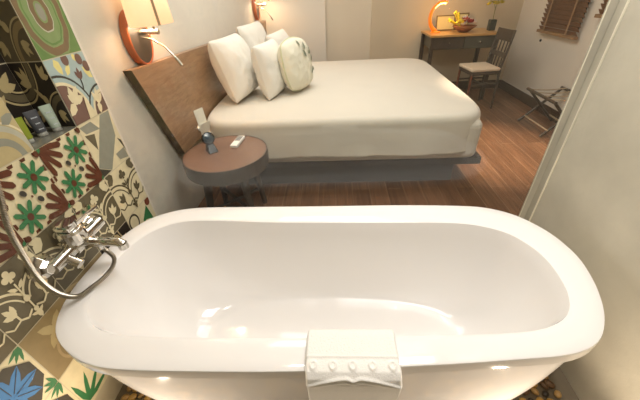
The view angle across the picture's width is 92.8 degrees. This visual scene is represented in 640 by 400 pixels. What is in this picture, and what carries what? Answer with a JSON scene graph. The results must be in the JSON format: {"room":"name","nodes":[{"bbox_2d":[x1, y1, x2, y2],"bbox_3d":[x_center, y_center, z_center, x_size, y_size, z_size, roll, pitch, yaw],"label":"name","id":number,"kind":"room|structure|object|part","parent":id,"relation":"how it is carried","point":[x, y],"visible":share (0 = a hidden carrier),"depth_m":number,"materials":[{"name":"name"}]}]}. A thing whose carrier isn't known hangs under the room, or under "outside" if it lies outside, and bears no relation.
{"room":"hotel room","nodes":[
{"label":"hotel room","id":0,"kind":"room"},
{"bbox_2d":[0,0,155,399],"bbox_3d":[-1.115,0.155,0.094,0.257,2.680,2.705,-1,35,3],"label":"wall","id":1,"kind":"structure","parent":0,"point":[43,62],"depth_m":1.07,"materials":[{"name":"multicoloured tile"}]},
{"bbox_2d":[31,127,75,149],"bbox_3d":[-1.014,-0.223,1.103,0.130,0.004,0.204,-1,35,3],"label":"shelf","id":2,"kind":"object","parent":1,"relation":"attached to","point":[39,142],"depth_m":1.11,"materials":[{"name":"grey stone"}]},
{"bbox_2d":[15,117,34,143],"bbox_3d":[-1.014,-0.237,1.042,0.027,0.088,0.026,-19,38,-21],"label":"toiletry tube","id":3,"kind":"object","parent":2,"relation":"on","point":[19,120],"visible":0.59,"depth_m":1.04,"materials":[{"name":"green plastic"}]},
{"bbox_2d":[22,109,48,136],"bbox_3d":[-1.016,-0.275,1.092,0.033,0.092,0.033,-15,37,-16],"label":"toiletry tube","id":4,"kind":"object","parent":2,"relation":"on","point":[33,118],"visible":1,"depth_m":1.08,"materials":[{"name":"grey plastic"}]},
{"bbox_2d":[38,103,61,131],"bbox_3d":[-0.993,-0.302,1.126,0.031,0.096,0.031,-15,37,-16],"label":"toiletry tube","id":5,"kind":"object","parent":2,"relation":"on","point":[46,110],"visible":1,"depth_m":1.12,"materials":[{"name":"grey plastic"}]},
{"bbox_2d":[0,182,128,298],"bbox_3d":[-0.838,-0.017,0.969,0.228,0.762,0.350,-1,35,3],"label":"mixer","id":6,"kind":"object","parent":1,"relation":"attached to","point":[75,233],"visible":1,"depth_m":1.05,"materials":[{"name":"silver metal"}]},
{"bbox_3d":[-0.888,0.065,1.111,0.060,0.034,0.164,-1,35,3],"label":"lever","id":7,"kind":"part","parent":6,"relation":"part of","materials":[{"name":"silver metal"}]},
{"bbox_3d":[-0.799,0.156,1.122,0.176,0.053,0.048,-1,35,3],"label":"spout","id":8,"kind":"part","parent":6,"relation":"part of","materials":[{"name":"silver metal"}]},
{"bbox_2d":[59,0,261,215],"bbox_3d":[-0.921,-1.773,2.620,0.357,2.460,3.655,-1,35,3],"label":"wall","id":9,"kind":"structure","parent":0,"point":[94,24],"depth_m":1.65,"materials":[{"name":"white paint"}]},
{"bbox_2d":[119,0,182,65],"bbox_3d":[-0.824,-0.857,1.466,0.202,0.415,0.292,-1,35,3],"label":"wall sconce","id":10,"kind":"object","parent":9,"relation":"attached to","point":[136,16],"visible":0.99,"depth_m":1.42,"materials":[{"name":"orange metal"}]},
{"bbox_3d":[-0.895,-0.800,1.508,0.013,0.227,0.180,-1,35,3],"label":"plate","id":11,"kind":"part","parent":10,"relation":"part of","materials":[{"name":"grey"}]},
{"bbox_3d":[-0.814,-0.938,1.408,0.171,0.218,0.292,-1,35,3],"label":"lamp shade","id":12,"kind":"part","parent":10,"relation":"part of","materials":[{"name":"beige fabric"}]},
{"bbox_3d":[-0.852,-0.854,1.469,0.125,0.102,0.024,-1,35,3],"label":"arm","id":13,"kind":"part","parent":10,"relation":"part of","materials":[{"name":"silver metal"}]},
{"bbox_3d":[-0.812,-0.758,1.560,0.192,0.144,0.018,-1,35,3],"label":"reading arm","id":14,"kind":"part","parent":10,"relation":"part of","materials":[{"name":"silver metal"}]},
{"bbox_2d":[123,20,266,153],"bbox_3d":[-0.787,-1.199,2.721,0.070,0.535,2.829,0,35,5],"label":"headboard","id":15,"kind":"object","parent":9,"relation":"attached to","point":[171,92],"visible":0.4,"depth_m":1.84,"materials":[{"name":"brown wood"}]},
{"bbox_2d":[252,0,273,20],"bbox_3d":[-0.648,-2.242,3.414,0.202,0.415,0.292,-1,35,3],"label":"wall sconce","id":16,"kind":"object","parent":9,"relation":"attached to","point":[255,3],"visible":1,"depth_m":3.43,"materials":[{"name":"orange metal"}]},
{"bbox_3d":[-0.719,-2.185,3.457,0.013,0.227,0.180,-1,35,3],"label":"plate","id":17,"kind":"part","parent":16,"relation":"part of","materials":[{"name":"grey"}]},
{"bbox_2d":[260,0,326,61],"bbox_3d":[-0.404,-2.514,3.629,0.915,2.460,0.120,-1,35,3],"label":"wall pier","id":18,"kind":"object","parent":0,"point":[305,20],"depth_m":3.77,"materials":[{"name":"white paint"}]},
{"bbox_2d":[115,367,578,399],"bbox_3d":[0.066,1.252,0.825,2.400,0.060,2.705,-1,35,3],"label":"floor","id":19,"kind":"structure","parent":0,"point":[557,377],"depth_m":1.32,"materials":[{"name":"stone"}]},
{"bbox_2d":[121,394,129,399],"bbox_3d":[-0.867,0.879,1.357,0.036,0.020,0.029,-10,36,-10],"label":"pebble","id":20,"kind":"object","parent":19,"relation":"on","point":[125,396],"visible":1,"depth_m":1.35,"materials":[{"name":"brown stone"}]},
{"bbox_2d":[128,393,136,399],"bbox_3d":[-0.836,0.879,1.357,0.038,0.020,0.032,-20,38,-22],"label":"pebble","id":21,"kind":"object","parent":19,"relation":"on","point":[133,396],"visible":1,"depth_m":1.35,"materials":[{"name":"beige stone"}]},
{"bbox_2d":[56,205,604,399],"bbox_3d":[0.040,0.493,1.343,1.925,0.580,0.817,-1,35,3],"label":"bathtub","id":22,"kind":"object","parent":19,"relation":"on","point":[210,303],"visible":0.94,"depth_m":1.38,"materials":[{"name":"white ceramic"}]},
{"bbox_2d":[305,329,401,399],"bbox_3d":[0.101,0.570,0.990,0.270,0.354,0.196,-1,35,3],"label":"towel","id":23,"kind":"object","parent":22,"relation":"on","point":[340,364],"visible":1,"depth_m":0.86,"materials":[{"name":"white fabric"}]},
{"bbox_2d":[530,387,538,394],"bbox_3d":[0.919,0.818,1.304,0.028,0.019,0.035,-22,39,-25],"label":"pebble","id":24,"kind":"object","parent":19,"relation":"on","point":[534,391],"visible":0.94,"depth_m":1.30,"materials":[{"name":"brown stone"}]},
{"bbox_2d":[539,381,548,389],"bbox_3d":[0.972,0.803,1.322,0.027,0.018,0.038,-21,39,-24],"label":"pebble","id":25,"kind":"object","parent":19,"relation":"on","point":[543,384],"visible":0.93,"depth_m":1.32,"materials":[{"name":"brown stone"}]},
{"bbox_2d":[542,390,548,396],"bbox_3d":[0.959,0.824,1.295,0.026,0.016,0.029,28,46,36],"label":"pebble","id":26,"kind":"object","parent":19,"relation":"on","point":[545,393],"visible":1,"depth_m":1.29,"materials":[{"name":"black stone"}]},
{"bbox_2d":[543,379,555,388],"bbox_3d":[0.996,0.800,1.324,0.045,0.023,0.034,19,41,28],"label":"pebble","id":27,"kind":"object","parent":19,"relation":"on","point":[549,383],"visible":1,"depth_m":1.31,"materials":[{"name":"brown stone"}]},
{"bbox_2d":[554,390,561,398],"bbox_3d":[1.007,0.823,1.290,0.028,0.020,0.034,21,42,30],"label":"pebble","id":28,"kind":"object","parent":19,"relation":"on","point":[557,393],"visible":1,"depth_m":1.28,"materials":[{"name":"brown stone"}]},
{"bbox_2d":[197,88,555,215],"bbox_3d":[0.760,-0.759,3.273,3.510,0.100,3.655,-1,35,3],"label":"floor","id":29,"kind":"structure","parent":0,"point":[511,151],"depth_m":2.30,"materials":[{"name":"brown wood"}]},
{"bbox_2d":[182,135,268,207],"bbox_3d":[-0.548,-0.092,1.935,0.494,0.472,0.494,-1,35,3],"label":"bedside table","id":30,"kind":"object","parent":29,"relation":"on","point":[225,167],"visible":0.93,"depth_m":1.75,"materials":[{"name":"brown wood"}]},
{"bbox_2d":[193,108,209,134],"bbox_3d":[-0.721,-0.465,1.895,0.035,0.199,0.070,15,39,24],"label":"tent card","id":31,"kind":"object","parent":30,"relation":"on","point":[204,125],"visible":0.64,"depth_m":1.88,"materials":[{"name":"white paper"}]},
{"bbox_3d":[-0.672,0.013,1.869,0.092,0.390,0.051,-25,41,-28],"label":"leg","id":32,"kind":"part","parent":30,"relation":"part of","materials":[{"name":"grey wood"}]},
{"bbox_2d":[201,132,217,153],"bbox_3d":[-0.648,-0.339,1.785,0.072,0.115,0.079,-25,41,-28],"label":"desk clock","id":33,"kind":"object","parent":30,"relation":"on","point":[207,138],"visible":1,"depth_m":1.78,"materials":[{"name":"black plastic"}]},
{"bbox_3d":[-0.664,-0.124,2.062,0.092,0.390,0.051,24,43,33],"label":"leg","id":34,"kind":"part","parent":30,"relation":"part of","materials":[{"name":"grey wood"}]},
{"bbox_2d":[230,136,244,147],"bbox_3d":[-0.510,-0.363,1.889,0.044,0.020,0.150,2,36,8],"label":"remote control","id":35,"kind":"object","parent":30,"relation":"on","point":[239,139],"visible":1,"depth_m":1.87,"materials":[{"name":"white plastic"}]},
{"bbox_3d":[-0.428,0.008,1.856,0.092,0.390,0.051,24,43,33],"label":"leg","id":36,"kind":"part","parent":30,"relation":"part of","materials":[{"name":"grey wood"}]},
{"bbox_3d":[-0.420,-0.129,2.050,0.092,0.390,0.051,-25,41,-28],"label":"leg","id":37,"kind":"part","parent":30,"relation":"part of","materials":[{"name":"grey wood"}]},
{"bbox_2d":[207,58,481,183],"bbox_3d":[0.189,-0.823,2.830,1.922,0.566,1.899,-1,35,3],"label":"bed","id":38,"kind":"object","parent":29,"relation":"on","point":[395,119],"visible":0.8,"depth_m":2.10,"materials":[{"name":"white fabric"}]},
{"bbox_2d":[208,33,258,102],"bbox_3d":[-0.627,-0.993,2.275,0.267,0.404,0.424,3,36,9],"label":"pillow","id":39,"kind":"object","parent":38,"relation":"on","point":[230,56],"visible":0.91,"depth_m":2.14,"materials":[{"name":"beige fabric"}]},
{"bbox_2d":[236,21,266,50],"bbox_3d":[-0.581,-1.409,2.849,0.225,0.423,0.500,4,36,10],"label":"pillow","id":40,"kind":"object","parent":38,"relation":"on","point":[253,34],"visible":0.39,"depth_m":2.65,"materials":[{"name":"beige fabric"}]},
{"bbox_2d":[251,39,286,99],"bbox_3d":[-0.374,-1.000,2.322,0.200,0.363,0.380,6,36,12],"label":"pillow","id":41,"kind":"object","parent":38,"relation":"on","point":[264,59],"visible":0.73,"depth_m":2.20,"materials":[{"name":"beige fabric"}]},
{"bbox_2d":[264,29,288,44],"bbox_3d":[-0.361,-1.357,2.829,0.213,0.361,0.460,4,36,10],"label":"pillow","id":42,"kind":"object","parent":38,"relation":"on","point":[281,35],"visible":0.16,"depth_m":2.65,"materials":[{"name":"beige fabric"}]},
{"bbox_2d":[277,37,313,90],"bbox_3d":[-0.181,-1.052,2.362,0.194,0.374,0.371,16,40,25],"label":"cushion","id":43,"kind":"object","parent":38,"relation":"on","point":[293,54],"visible":0.99,"depth_m":2.27,"materials":[{"name":"beige fabric"}]},
{"bbox_2d":[296,41,313,72],"bbox_3d":[-0.104,-1.101,2.339,0.059,0.245,0.157,25,44,34],"label":"print","id":44,"kind":"object","parent":43,"relation":"attached to","point":[304,51],"depth_m":2.33,"materials":[{"name":"grey fabric"}]},
{"bbox_3d":[0.207,-0.889,2.785,1.770,0.275,1.795,-1,35,3],"label":"mattress","id":45,"kind":"part","parent":38,"relation":"part of","materials":[{"name":"white fabric"}]},
{"bbox_2d":[418,28,497,99],"bbox_3d":[1.635,-1.661,3.757,0.760,0.734,0.470,-1,35,3],"label":"desk","id":46,"kind":"object","parent":29,"relation":"on","point":[477,38],"visible":0.66,"depth_m":3.44,"materials":[{"name":"brown wood"}]},
{"bbox_3d":[1.292,-1.766,3.953,0.040,0.712,0.040,-1,35,3],"label":"leg","id":47,"kind":"part","parent":46,"relation":"part of","materials":[{"name":"brown wood"}]},
{"bbox_3d":[1.280,-1.529,3.618,0.040,0.712,0.040,-1,35,3],"label":"leg","id":48,"kind":"part","parent":46,"relation":"part of","materials":[{"name":"brown wood"}]},
{"bbox_2d":[428,0,447,32],"bbox_3d":[1.335,-2.087,3.475,0.173,0.316,0.112,16,39,25],"label":"desk lamp","id":49,"kind":"object","parent":46,"relation":"on","point":[433,30],"visible":1,"depth_m":3.46,"materials":[{"name":"orange plastic"}]},
{"bbox_2d":[435,15,455,30],"bbox_3d":[1.494,-2.109,3.629,0.220,0.158,0.051,-1,35,3],"label":"picture frame","id":50,"kind":"object","parent":46,"relation":"on","point":[442,24],"visible":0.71,"depth_m":3.63,"materials":[{"name":"brown wood"}]},
{"bbox_3d":[1.446,-1.765,3.432,0.330,0.118,0.012,-1,35,3],"label":"drawer","id":51,"kind":"part","parent":46,"relation":"part of","materials":[{"name":"brown wood"}]},
{"bbox_2d":[454,13,469,29],"bbox_3d":[1.696,-2.147,3.658,0.170,0.168,0.054,-1,35,3],"label":"picture frame","id":52,"kind":"object","parent":46,"relation":"on","point":[461,14],"visible":0.31,"depth_m":3.63,"materials":[{"name":"brown wood"}]},
{"bbox_2d":[455,14,467,24],"bbox_3d":[1.696,-2.147,3.659,0.146,0.143,0.042,-1,35,3],"label":"picture","id":53,"kind":"object","parent":52,"relation":"attached to","point":[461,15],"depth_m":3.64,"materials":[{"name":"beige"}]},
{"bbox_2d":[448,10,477,31],"bbox_3d":[1.612,-2.019,3.438,0.330,0.218,0.214,-1,35,3],"label":"flower bowl","id":54,"kind":"object","parent":46,"relation":"on","point":[464,27],"visible":1,"depth_m":3.42,"materials":[{"name":"wood"}]},
{"bbox_3d":[1.991,-1.779,3.917,0.040,0.712,0.040,-1,35,3],"label":"leg","id":55,"kind":"part","parent":46,"relation":"part of","materials":[{"name":"brown wood"}]},
{"bbox_3d":[1.785,-1.771,3.414,0.330,0.118,0.012,-1,35,3],"label":"drawer","id":56,"kind":"part","parent":46,"relation":"part of","materials":[{"name":"wood"}]},
{"bbox_3d":[1.978,-1.543,3.582,0.040,0.712,0.040,-1,35,3],"label":"leg","id":57,"kind":"part","parent":46,"relation":"part of","materials":[{"name":"brown wood"}]},
{"bbox_2d":[486,0,504,30],"bbox_3d":[1.929,-2.129,3.390,0.203,0.425,0.152,-5,35,-3],"label":"flower vase","id":58,"kind":"object","parent":46,"relation":"on","point":[491,25],"visible":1,"depth_m":3.43,"materials":[{"name":"grey glass"}]},
{"bbox_2d":[456,27,516,108],"bbox_3d":[1.795,-1.450,3.395,0.379,0.794,0.330,-5,35,-2],"label":"dining chair","id":59,"kind":"object","parent":29,"relation":"on","point":[476,68],"visible":0.97,"depth_m":3.30,"materials":[{"name":"brown wood"}]},
{"bbox_3d":[1.625,-1.355,3.624,0.026,0.391,0.022,26,45,35],"label":"leg","id":60,"kind":"part","parent":59,"relation":"part of","materials":[{"name":"brown wood"}]},
{"bbox_3d":[1.644,-1.189,3.387,0.022,0.391,0.026,24,43,33],"label":"leg","id":61,"kind":"part","parent":59,"relation":"part of","materials":[{"name":"brown wood"}]},
{"bbox_3d":[1.761,-1.474,3.375,0.312,0.033,0.328,-4,35,-2],"label":"seat","id":62,"kind":"part","parent":59,"relation":"part of","materials":[{"name":"beige fabric"}]},
{"bbox_3d":[1.772,-1.447,3.395,0.315,0.037,0.320,-4,35,-2],"label":"seat frame","id":63,"kind":"part","parent":59,"relation":"part of","materials":[{"name":"brown wood"}]},
{"bbox_3d":[1.928,-1.388,3.623,0.031,0.419,0.036,26,45,35],"label":"leg","id":64,"kind":"part","parent":59,"relation":"part of","materials":[{"name":"brown wood"}]},
{"bbox_3d":[1.926,-1.712,3.396,0.076,0.378,0.030,-9,36,-8],"label":"post","id":65,"kind":"part","parent":59,"relation":"part of","materials":[{"name":"brown wood"}]},
{"bbox_3d":[1.948,-1.226,3.390,0.036,0.419,0.031,24,43,33],"label":"leg","id":66,"kind":"part","parent":59,"relation":"part of","materials":[{"name":"brown wood"}]},
{"bbox_3d":[1.937,-1.591,3.307,0.014,0.046,0.264,-4,35,-2],"label":"rail","id":67,"kind":"part","parent":59,"relation":"part of","materials":[{"name":"brown wood"}]},
{"bbox_3d":[1.948,-1.739,3.204,0.014,0.110,0.264,-4,35,-2],"label":"rail","id":68,"kind":"part","parent":59,"relation":"part of","materials":[{"name":"brown wood"}]},
{"bbox_3d":[1.946,-1.549,3.163,0.076,0.378,0.031,-1,35,3],"label":"post","id":69,"kind":"part","parent":59,"relation":"part of","materials":[{"name":"brown wood"}]},
{"bbox_2d":[517,86,570,136],"bbox_3d":[2.196,-0.835,2.880,0.348,0.340,0.460,-1,35,3],"label":"luggage rack","id":70,"kind":"object","parent":29,"relation":"on","point":[533,92],"visible":0.73,"depth_m":2.91,"materials":[{"name":"brown wood"}]},
{"bbox_3d":[2.029,-0.959,2.798,0.028,0.028,0.460,-1,35,3],"label":"rail","id":71,"kind":"part","parent":70,"relation":"part of","materials":[{"name":"brown wood"}]},
{"bbox_2d":[325,0,523,81],"bbox_3d":[1.224,-2.550,3.554,2.345,2.460,0.100,-1,35,3],"label":"wall","id":72,"kind":"structure","parent":0,"point":[397,26],"depth_m":3.80,"materials":[{"name":"beige paint"}]},
{"bbox_2d":[451,80,500,88],"bbox_3d":[1.568,-1.560,4.171,1.760,0.100,0.015,-1,35,3],"label":"baseboard","id":73,"kind":"structure","parent":72,"relation":"attached to","point":[461,84],"depth_m":4.14,"materials":[{"name":"brown wood"}]},
{"bbox_2d":[502,0,603,110],"bbox_3d":[2.405,-1.836,2.448,0.100,2.460,3.655,-1,35,3],"label":"wall","id":74,"kind":"structure","parent":0,"point":[554,62],"depth_m":3.27,"materials":[{"name":"white paint"}]},
{"bbox_2d":[499,80,559,122],"bbox_3d":[2.392,-0.700,2.888,0.015,0.100,3.019,-1,35,3],"label":"baseboard","id":75,"kind":"structure","parent":74,"relation":"attached to","point":[518,94],"depth_m":3.56,"materials":[{"name":"brown wood"}]},
{"bbox_2d":[544,2,588,28],"bbox_3d":[2.355,-2.254,2.654,0.006,1.310,0.560,-1,35,3],"label":"window","id":76,"kind":"structure","parent":74,"relation":"in","point":[588,2],"depth_m":2.86,"materials":[{"name":"black"}]},
{"bbox_2d":[536,0,590,39],"bbox_3d":[2.318,-2.231,2.622,0.068,1.447,0.620,-1,35,3],"label":"window blind","id":77,"kind":"object","parent":76,"relation":"attached to","point":[575,8],"visible":1,"depth_m":2.91,"materials":[{"name":"brown wood"}]},
{"bbox_3d":[2.344,-1.651,3.032,0.040,0.026,0.620,-1,35,3],"label":"rail","id":78,"kind":"part","parent":77,"relation":"part of","materials":[{"name":"brown wood"}]},
{"bbox_2d":[594,0,607,17],"bbox_3d":[2.290,-1.859,1.931,0.068,1.257,0.660,-1,35,3],"label":"window blind","id":79,"kind":"object","parent":74,"relation":"attached to","point":[603,6],"visible":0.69,"depth_m":2.50,"materials":[{"name":"brown wood"}]},
{"bbox_3d":[2.311,-1.356,2.286,0.040,0.026,0.660,-1,35,3],"label":"rail","id":80,"kind":"part","parent":79,"relation":"part of","materials":[{"name":"brown wood"}]},
{"bbox_2d":[524,0,639,399],"bbox_3d":[1.080,0.113,-0.019,0.145,2.680,2.705,-1,35,3],"label":"wall","id":81,"kind":"structure","parent":0,"point":[590,200],"depth_m":1.13,"materials":[{"name":"grey paint"}]},
{"bbox_2d":[518,0,619,218],"bbox_3d":[1.101,-0.760,1.026,0.178,2.460,0.005,-1,35,3],"label":"trim","id":82,"kind":"structure","parent":81,"relation":"attached to","point":[613,5],"depth_m":1.26,"materials":[{"name":"grey paint"}]},
{"bbox_2d":[529,0,629,220],"bbox_3d":[1.046,-0.642,1.053,0.006,2.680,0.005,-1,35,3],"label":"trim","id":83,"kind":"structure","parent":81,"relation":"attached to","point":[628,1],"depth_m":1.22,"materials":[{"name":"beige plastic"}]}
]}

